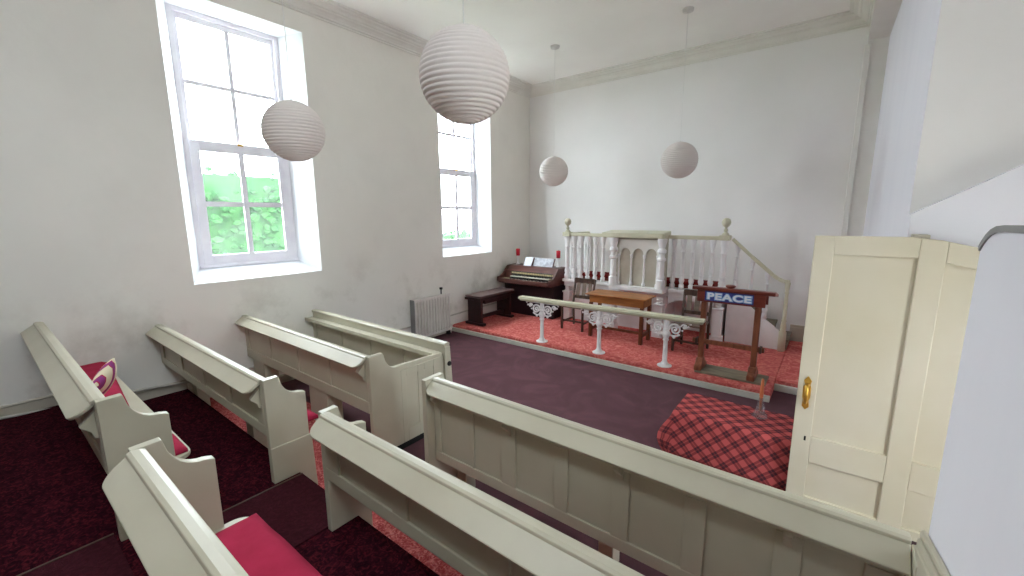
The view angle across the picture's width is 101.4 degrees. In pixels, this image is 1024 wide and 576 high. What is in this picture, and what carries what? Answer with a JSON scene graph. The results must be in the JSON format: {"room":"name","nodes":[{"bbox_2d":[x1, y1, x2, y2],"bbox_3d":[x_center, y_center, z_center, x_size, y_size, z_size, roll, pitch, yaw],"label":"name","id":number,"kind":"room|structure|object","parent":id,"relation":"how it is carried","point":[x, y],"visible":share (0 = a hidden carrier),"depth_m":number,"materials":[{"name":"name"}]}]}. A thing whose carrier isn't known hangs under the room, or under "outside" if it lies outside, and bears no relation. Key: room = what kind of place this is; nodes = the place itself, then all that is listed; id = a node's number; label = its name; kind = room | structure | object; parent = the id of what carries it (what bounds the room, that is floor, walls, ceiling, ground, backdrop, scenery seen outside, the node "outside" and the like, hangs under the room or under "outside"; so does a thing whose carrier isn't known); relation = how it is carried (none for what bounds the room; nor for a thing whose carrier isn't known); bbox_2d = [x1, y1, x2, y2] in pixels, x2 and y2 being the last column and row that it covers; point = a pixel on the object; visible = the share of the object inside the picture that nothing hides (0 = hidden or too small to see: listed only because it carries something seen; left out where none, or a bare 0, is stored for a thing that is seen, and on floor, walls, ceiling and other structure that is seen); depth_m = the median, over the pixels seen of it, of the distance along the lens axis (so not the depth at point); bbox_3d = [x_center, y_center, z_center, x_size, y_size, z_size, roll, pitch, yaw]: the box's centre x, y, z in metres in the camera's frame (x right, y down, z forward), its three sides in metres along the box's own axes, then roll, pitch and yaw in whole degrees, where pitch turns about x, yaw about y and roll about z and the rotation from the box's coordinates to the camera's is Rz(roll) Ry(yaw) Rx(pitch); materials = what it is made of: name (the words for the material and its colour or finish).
{"room":"church","nodes":[
{"label":"church","id":0,"kind":"room"},
{"bbox_2d":[0,405,148,575],"bbox_3d":[-2.453,1.818,0.371,7.480,0.180,3.890,7,12,37],"label":"floor","id":1,"kind":"structure","parent":0,"point":[54,503],"depth_m":2.69,"materials":[{"name":"red carpet"}]},
{"bbox_2d":[17,533,133,575],"bbox_3d":[-2.147,1.455,1.896,0.693,0.012,0.625,7,12,37],"label":"carpet","id":2,"kind":"object","parent":1,"relation":"on","point":[104,556],"visible":1,"depth_m":2.14,"materials":[{"name":"purple carpet"}]},
{"bbox_2d":[0,0,529,405],"bbox_3d":[-3.253,-1.185,5.364,0.380,5.150,11.550,7,12,37],"label":"wall","id":3,"kind":"structure","parent":0,"point":[98,244],"depth_m":4.60,"materials":[{"name":"paint"}]},
{"bbox_2d":[0,366,253,419],"bbox_3d":[-3.747,1.031,4.685,0.028,0.208,3.176,7,12,37],"label":"pipe","id":4,"kind":"object","parent":3,"relation":"attached to","point":[249,368],"visible":0.35,"depth_m":4.45,"materials":[{"name":"paint"}]},
{"bbox_2d":[0,326,450,416],"bbox_3d":[-2.958,0.969,5.772,0.026,0.561,5.850,7,12,37],"label":"baseboard","id":5,"kind":"structure","parent":3,"relation":"attached to","point":[39,403],"depth_m":3.95,"materials":[{"name":"paint"}]},
{"bbox_2d":[165,3,298,267],"bbox_3d":[-3.420,-1.752,5.259,0.090,2.905,1.166,7,12,37],"label":"window","id":6,"kind":"structure","parent":3,"relation":"in","point":[192,147],"depth_m":5.13,"materials":[{"name":"paint"}]},
{"bbox_2d":[269,0,532,97],"bbox_3d":[-3.020,-3.524,4.767,0.245,0.190,11.550,7,12,37],"label":"trim","id":7,"kind":"structure","parent":3,"relation":"attached to","point":[329,11],"depth_m":5.97,"materials":[{"name":"paint"}]},
{"bbox_2d":[439,122,476,247],"bbox_3d":[-1.113,-2.277,8.220,0.090,2.905,1.100,7,12,37],"label":"window","id":8,"kind":"structure","parent":3,"relation":"in","point":[454,172],"depth_m":8.43,"materials":[{"name":"paint"}]},
{"bbox_2d":[450,302,496,315],"bbox_3d":[-0.738,0.419,8.560,0.028,0.048,1.440,7,12,37],"label":"pipe","id":9,"kind":"object","parent":3,"relation":"attached to","point":[495,302],"visible":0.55,"depth_m":8.31,"materials":[{"name":"metal"}]},
{"bbox_2d":[452,324,769,402],"bbox_3d":[0.948,1.055,6.555,5.300,0.077,0.044,7,12,37],"label":"trim","id":10,"kind":"structure","parent":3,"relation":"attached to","point":[707,385],"depth_m":5.99,"materials":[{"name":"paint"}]},
{"bbox_2d":[143,389,438,575],"bbox_3d":[-2.197,1.937,0.730,7.480,0.180,4.730,7,12,37],"label":"floor","id":11,"kind":"structure","parent":0,"point":[355,548],"depth_m":3.08,"materials":[{"name":"red carpet"}]},
{"bbox_2d":[20,322,190,541],"bbox_3d":[-3.156,0.919,3.195,2.784,0.999,0.508,7,12,37],"label":"pew","id":12,"kind":"object","parent":11,"relation":"on","point":[109,425],"visible":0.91,"depth_m":2.35,"materials":[{"name":"beige paint"}]},
{"bbox_2d":[80,362,106,380],"bbox_3d":[-3.864,0.794,3.921,0.606,0.055,0.178,7,12,37],"label":"seat cushion","id":13,"kind":"object","parent":12,"relation":"on","point":[91,370],"depth_m":3.96,"materials":[{"name":"fabric"}]},
{"bbox_2d":[92,358,116,394],"bbox_3d":[-3.142,0.709,3.226,0.344,0.346,0.175,7,12,37],"label":"pillow","id":14,"kind":"object","parent":13,"relation":"on","point":[105,377],"visible":0.77,"depth_m":3.18,"materials":[{"name":"beige fabric"}]},
{"bbox_2d":[104,378,129,406],"bbox_3d":[-3.216,0.879,3.407,0.839,0.055,0.135,7,12,37],"label":"seat cushion","id":15,"kind":"object","parent":12,"relation":"on","point":[115,388],"depth_m":3.46,"materials":[{"name":"fabric"}]},
{"bbox_2d":[172,433,187,455],"bbox_3d":[-2.270,1.017,2.605,0.310,0.045,0.335,7,12,37],"label":"seat cushion","id":16,"kind":"object","parent":12,"relation":"on","point":[179,447],"visible":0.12,"depth_m":2.64,"materials":[{"name":"fabric"}]},
{"bbox_2d":[102,437,248,575],"bbox_3d":[-0.500,1.258,1.186,2.570,0.984,0.508,7,12,37],"label":"pew","id":17,"kind":"object","parent":11,"relation":"on","point":[168,506],"visible":0.94,"depth_m":1.45,"materials":[{"name":"beige paint"}]},
{"bbox_2d":[215,513,321,575],"bbox_3d":[-0.421,1.265,1.225,2.450,0.062,0.360,7,12,37],"label":"seat cushion","id":18,"kind":"object","parent":17,"relation":"on","point":[259,549],"visible":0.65,"depth_m":1.82,"materials":[{"name":"fabric"}]},
{"bbox_2d":[222,473,327,547],"bbox_3d":[-1.545,1.495,2.698,0.693,0.012,0.730,7,12,37],"label":"carpet","id":19,"kind":"object","parent":11,"relation":"on","point":[295,508],"visible":0.42,"depth_m":2.79,"materials":[{"name":"purple carpet"}]},
{"bbox_2d":[210,397,463,575],"bbox_3d":[-1.940,2.012,1.081,7.480,0.090,5.570,7,12,37],"label":"floor","id":20,"kind":"structure","parent":0,"point":[419,552],"depth_m":2.85,"materials":[{"name":"red carpet"}]},
{"bbox_2d":[146,324,317,483],"bbox_3d":[-2.695,0.983,3.929,2.646,0.978,0.508,7,12,37],"label":"pew","id":21,"kind":"object","parent":20,"relation":"on","point":[274,415],"visible":0.89,"depth_m":3.21,"materials":[{"name":"beige paint"}]},
{"bbox_2d":[307,409,317,421],"bbox_3d":[-2.680,0.926,4.009,2.544,0.040,0.365,7,12,37],"label":"seat cushion","id":22,"kind":"object","parent":21,"relation":"on","point":[311,415],"visible":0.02,"depth_m":3.37,"materials":[{"name":"fabric"}]},
{"bbox_2d":[310,405,643,575],"bbox_3d":[-0.015,1.320,1.901,2.645,0.972,0.508,7,12,37],"label":"pew","id":23,"kind":"object","parent":20,"relation":"on","point":[474,532],"visible":0.95,"depth_m":1.88,"materials":[{"name":"beige paint"}]},
{"bbox_2d":[333,0,849,84],"bbox_3d":[-0.197,-3.332,2.730,7.950,0.100,11.950,7,12,37],"label":"ceiling","id":24,"kind":"structure","parent":0,"point":[591,35],"depth_m":6.09,"materials":[{"name":"paint"}]},
{"bbox_2d":[260,0,325,161],"bbox_3d":[-1.896,-2.239,3.480,0.500,2.287,0.500,7,12,37],"label":"paper lantern","id":25,"kind":"object","parent":24,"relation":"hanging from","point":[291,129],"visible":1,"depth_m":3.47,"materials":[{"name":"paper"}]},
{"bbox_2d":[419,0,509,124],"bbox_3d":[-0.268,-2.042,2.182,0.500,2.252,0.500,7,12,37],"label":"paper lantern","id":26,"kind":"object","parent":24,"relation":"hanging from","point":[464,73],"visible":1,"depth_m":2.16,"materials":[{"name":"paper"}]},
{"bbox_2d":[539,44,567,185],"bbox_3d":[0.722,-2.901,7.153,0.500,2.263,0.500,7,12,37],"label":"paper lantern","id":27,"kind":"object","parent":24,"relation":"hanging from","point":[553,170],"visible":1,"depth_m":7.12,"materials":[{"name":"paper"}]},
{"bbox_2d":[661,6,698,177],"bbox_3d":[2.416,-2.706,5.919,0.510,2.247,0.512,7,12,37],"label":"paper lantern","id":28,"kind":"object","parent":24,"relation":"hanging from","point":[680,159],"visible":1,"depth_m":5.89,"materials":[{"name":"paper"}]},
{"bbox_2d":[281,331,916,575],"bbox_3d":[-0.191,1.666,3.644,7.850,0.120,11.800,7,12,37],"label":"floor","id":29,"kind":"structure","parent":0,"point":[633,406],"depth_m":5.23,"materials":[{"name":"carpet"}]},
{"bbox_2d":[235,315,442,448],"bbox_3d":[-2.049,0.909,4.768,2.649,1.008,0.956,7,12,37],"label":"pew","id":30,"kind":"object","parent":29,"relation":"on","point":[334,374],"visible":0.88,"depth_m":4.05,"materials":[{"name":"beige paint"}]},
{"bbox_2d":[305,309,452,381],"bbox_3d":[-1.731,0.888,5.140,2.704,0.919,0.222,7,12,37],"label":"pew","id":31,"kind":"object","parent":29,"relation":"on","point":[397,346],"visible":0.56,"depth_m":4.96,"materials":[{"name":"beige paint"}]},
{"bbox_2d":[305,317,438,355],"bbox_3d":[-1.811,0.549,5.066,2.598,0.045,0.104,7,12,37],"label":"shelf","id":32,"kind":"object","parent":31,"relation":"attached to","point":[403,343],"depth_m":4.89,"materials":[{"name":"beige paint"}]},
{"bbox_2d":[410,287,452,336],"bbox_3d":[-1.432,0.471,7.593,0.120,0.904,0.934,7,12,37],"label":"radiator","id":33,"kind":"object","parent":29,"relation":"on","point":[413,312],"visible":0.9,"depth_m":7.51,"materials":[{"name":"metal"}]},
{"bbox_2d":[421,372,911,575],"bbox_3d":[0.521,1.272,2.544,2.642,1.021,0.508,7,12,37],"label":"pew","id":34,"kind":"object","parent":29,"relation":"on","point":[675,515],"visible":0.89,"depth_m":2.19,"materials":[{"name":"beige paint"}]},
{"bbox_2d":[454,312,802,397],"bbox_3d":[2.611,0.956,6.920,7.480,0.129,2.575,7,12,37],"label":"platform","id":35,"kind":"object","parent":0,"point":[783,368],"visible":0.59,"depth_m":6.57,"materials":[{"name":"red carpet"}]},
{"bbox_2d":[465,287,514,326],"bbox_3d":[-0.424,0.357,8.406,0.460,0.579,1.080,7,12,37],"label":"bench","id":36,"kind":"object","parent":35,"relation":"on","point":[502,295],"visible":1,"depth_m":8.16,"materials":[{"name":"brown wood"}]},
{"bbox_2d":[497,257,565,318],"bbox_3d":[0.415,-0.035,8.867,1.320,1.184,0.710,7,12,37],"label":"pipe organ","id":37,"kind":"object","parent":35,"relation":"on","point":[534,281],"visible":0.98,"depth_m":8.66,"materials":[{"name":"brown wood"}]},
{"bbox_2d":[516,248,519,263],"bbox_3d":[0.133,-0.705,9.217,0.104,0.350,0.104,7,12,37],"label":"candle","id":38,"kind":"object","parent":37,"relation":"on","point":[518,249],"visible":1,"depth_m":9.18,"materials":[{"name":"red wax"}]},
{"bbox_2d":[524,257,533,265],"bbox_3d":[0.354,-0.569,8.941,0.190,0.175,0.120,7,12,37],"label":"sheet music","id":39,"kind":"object","parent":37,"relation":"on","point":[528,261],"visible":1,"depth_m":8.93,"materials":[{"name":"white paper"}]},
{"bbox_2d":[533,258,553,266],"bbox_3d":[0.659,-0.534,8.775,0.480,0.164,0.091,7,12,37],"label":"sheet music","id":40,"kind":"object","parent":37,"relation":"on","point":[543,262],"visible":1,"depth_m":8.77,"materials":[{"name":"white paper"}]},
{"bbox_2d":[556,250,560,266],"bbox_3d":[0.950,-0.603,8.599,0.104,0.350,0.104,7,12,37],"label":"candle","id":41,"kind":"object","parent":37,"relation":"on","point":[558,251],"visible":1,"depth_m":8.57,"materials":[{"name":"red wax"}]},
{"bbox_2d":[561,277,595,331],"bbox_3d":[1.231,0.295,7.769,0.456,0.900,0.536,7,12,37],"label":"wooden chair","id":42,"kind":"object","parent":35,"relation":"on","point":[585,281],"visible":0.58,"depth_m":7.86,"materials":[{"name":"brown wood"}]},
{"bbox_2d":[518,295,705,367],"bbox_3d":[1.323,0.630,6.335,2.916,0.725,0.199,7,12,35],"label":"rail","id":43,"kind":"object","parent":35,"relation":"on","point":[667,318],"visible":1,"depth_m":6.18,"materials":[{"name":"white metal"}]},
{"bbox_2d":[585,289,655,344],"bbox_3d":[1.819,0.477,7.103,1.050,0.759,0.500,7,12,37],"label":"side table","id":44,"kind":"object","parent":35,"relation":"on","point":[636,300],"visible":0.94,"depth_m":6.93,"materials":[{"name":"brown wood"}]},
{"bbox_2d":[562,218,731,341],"bbox_3d":[2.388,-0.276,7.752,2.989,2.016,1.194,7,12,37],"label":"pulpit","id":45,"kind":"object","parent":35,"relation":"on","point":[639,258],"visible":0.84,"depth_m":7.33,"materials":[{"name":"white paint"}]},
{"bbox_2d":[582,271,718,288],"bbox_3d":[2.477,-0.152,7.784,2.450,0.119,0.380,7,12,37],"label":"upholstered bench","id":46,"kind":"object","parent":45,"relation":"on","point":[686,283],"visible":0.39,"depth_m":7.35,"materials":[{"name":"red fabric"}]},
{"bbox_2d":[671,289,712,350],"bbox_3d":[2.783,0.512,6.458,0.456,0.900,0.536,7,12,37],"label":"wooden chair","id":47,"kind":"object","parent":35,"relation":"on","point":[690,293],"visible":0.58,"depth_m":6.57,"materials":[{"name":"brown wood"}]},
{"bbox_2d":[694,364,768,385],"bbox_3d":[2.860,1.122,5.478,0.820,0.028,0.350,7,12,37],"label":"plank","id":48,"kind":"object","parent":35,"relation":"on","point":[733,374],"visible":0.76,"depth_m":5.45,"materials":[{"name":"brown wood"}]},
{"bbox_2d":[692,285,778,381],"bbox_3d":[2.836,0.545,5.426,0.930,1.125,0.420,7,12,37],"label":"lectern","id":49,"kind":"object","parent":48,"relation":"on","point":[761,298],"visible":0.92,"depth_m":5.25,"materials":[{"name":"brown wood"}]},
{"bbox_2d":[705,291,753,304],"bbox_3d":[2.712,0.122,5.249,0.553,0.124,0.010,7,12,37],"label":"banner sign","id":50,"kind":"object","parent":49,"relation":"attached to","point":[745,299],"visible":1,"depth_m":5.24,"materials":[{"name":"blue fabric"}]},
{"bbox_2d":[726,285,735,288],"bbox_3d":[2.743,-0.017,5.252,0.120,0.042,0.118,7,12,37],"label":"wooden bowl","id":51,"kind":"object","parent":49,"relation":"on","point":[727,286],"visible":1,"depth_m":5.22,"materials":[{"name":"brown wood"}]},
{"bbox_2d":[724,238,791,351],"bbox_3d":[4.023,0.052,6.749,0.880,1.712,0.792,7,12,37],"label":"stair","id":52,"kind":"structure","parent":35,"relation":"on","point":[739,323],"depth_m":6.58,"materials":[{"name":"white paint"}]},
{"bbox_2d":[530,26,869,330],"bbox_3d":[3.332,-1.635,7.738,7.830,5.150,0.300,7,12,37],"label":"wall","id":53,"kind":"structure","parent":0,"point":[771,130],"depth_m":7.24,"materials":[{"name":"white paint"}]},
{"bbox_2d":[530,10,868,97],"bbox_3d":[2.632,-4.032,7.509,5.820,0.190,0.245,7,12,37],"label":"trim","id":54,"kind":"structure","parent":53,"relation":"attached to","point":[847,20],"depth_m":6.96,"materials":[{"name":"paint"}]},
{"bbox_2d":[790,324,804,341],"bbox_3d":[4.820,0.761,6.793,0.540,0.270,0.030,7,12,37],"label":"baseboard","id":55,"kind":"structure","parent":53,"relation":"attached to","point":[797,334],"depth_m":6.88,"materials":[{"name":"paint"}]},
{"bbox_2d":[846,0,901,235],"bbox_3d":[1.726,-0.540,1.600,0.530,5.100,11.550,7,12,37],"label":"wall","id":56,"kind":"structure","parent":0,"point":[885,12],"depth_m":5.87,"materials":[{"name":"paint"}]},
{"bbox_2d":[774,383,797,394],"bbox_3d":[3.611,1.288,5.090,0.729,0.084,0.043,7,12,37],"label":"trim","id":57,"kind":"structure","parent":56,"relation":"attached to","point":[777,387],"depth_m":5.22,"materials":[{"name":"paint"}]},
{"bbox_2d":[841,44,870,235],"bbox_3d":[4.936,-1.147,6.178,0.065,4.500,0.060,7,12,37],"label":"trim","id":58,"kind":"structure","parent":56,"relation":"attached to","point":[868,46],"depth_m":5.98,"materials":[{"name":"paint"}]},
{"bbox_2d":[850,0,873,25],"bbox_3d":[1.404,-2.973,1.419,0.245,0.190,11.550,7,12,37],"label":"trim","id":59,"kind":"structure","parent":56,"relation":"attached to","point":[863,9],"depth_m":5.57,"materials":[{"name":"paint"}]},
{"bbox_2d":[786,235,979,541],"bbox_3d":[2.553,0.690,2.756,1.103,2.032,0.108,7,12,37],"label":"door","id":60,"kind":"structure","parent":56,"relation":"in","point":[887,317],"depth_m":2.82,"materials":[{"name":"beige paint"}]},
{"bbox_2d":[911,234,930,238],"bbox_3d":[2.608,-0.324,2.676,0.080,0.036,0.105,7,12,37],"label":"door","id":61,"kind":"structure","parent":60,"relation":"attached to","point":[926,236],"depth_m":2.64,"materials":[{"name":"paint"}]},
{"bbox_2d":[863,0,941,236],"bbox_3d":[3.953,-0.818,4.423,0.169,4.660,4.050,7,12,37],"label":"wall","id":62,"kind":"structure","parent":0,"point":[912,40],"depth_m":3.71,"materials":[{"name":"white paint"}]},
{"bbox_2d":[904,164,1023,246],"bbox_3d":[3.200,0.259,2.500,1.374,3.100,0.170,7,12,37],"label":"wall","id":63,"kind":"structure","parent":0,"point":[964,217],"depth_m":2.56,"materials":[{"name":"white paint"}]},
{"bbox_2d":[909,0,1023,213],"bbox_3d":[3.310,-0.702,2.481,1.366,5.100,0.199,7,12,37],"label":"wall","id":64,"kind":"structure","parent":0,"point":[973,128],"depth_m":2.61,"materials":[{"name":"white paint"}]},
{"bbox_2d":[928,225,1023,575],"bbox_3d":[-0.122,1.265,-0.627,0.100,2.221,5.321,7,12,37],"label":"wall","id":65,"kind":"structure","parent":0,"point":[977,523],"depth_m":1.09,"materials":[{"name":"white paint"}]},
{"bbox_2d":[911,530,950,575],"bbox_3d":[0.581,1.087,0.370,0.026,1.526,2.985,7,12,37],"label":"trim","id":66,"kind":"structure","parent":65,"relation":"attached to","point":[926,560],"depth_m":1.38,"materials":[{"name":"beige paint"}]},
{"bbox_3d":[2.007,1.349,3.732,0.970,0.445,0.480,7,12,37],"label":"table","id":67,"kind":"object","parent":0,"visible":0},
{"bbox_2d":[657,392,793,490],"bbox_3d":[2.003,1.334,3.744,1.231,0.433,0.585,7,12,37],"label":"tablecloth","id":68,"kind":"object","parent":67,"relation":"on","point":[747,442],"visible":0.77,"depth_m":3.59,"materials":[{"name":"red fabric"}]},
{"bbox_2d":[759,379,763,410],"bbox_3d":[2.171,0.951,3.649,0.124,0.350,0.122,7,12,37],"label":"candlestick","id":69,"kind":"object","parent":68,"relation":"on","point":[761,394],"visible":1,"depth_m":3.63,"materials":[{"name":"orange wax"}]},
{"label":"outside","id":70,"kind":"structure","parent":0,"visible":0},
{"bbox_3d":[4.981,1.573,5.998,22.990,0.200,65.000,7,12,37],"label":"yard","id":71,"kind":"structure","parent":70,"visible":0},
{"bbox_2d":[202,166,284,254],"bbox_3d":[-5.901,-0.717,8.928,1.317,3.625,9.140,7,12,37],"label":"hedge","id":72,"kind":"object","parent":71,"relation":"on","point":[227,227],"visible":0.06,"depth_m":8.57,"materials":[{"name":"green plant"}]},
{"bbox_2d":[443,229,470,239],"bbox_3d":[-0.909,-1.246,16.107,1.376,2.206,7.762,7,12,37],"label":"hedge","id":73,"kind":"object","parent":71,"relation":"on","point":[463,234],"visible":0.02,"depth_m":14.30,"materials":[{"name":"green plant"}]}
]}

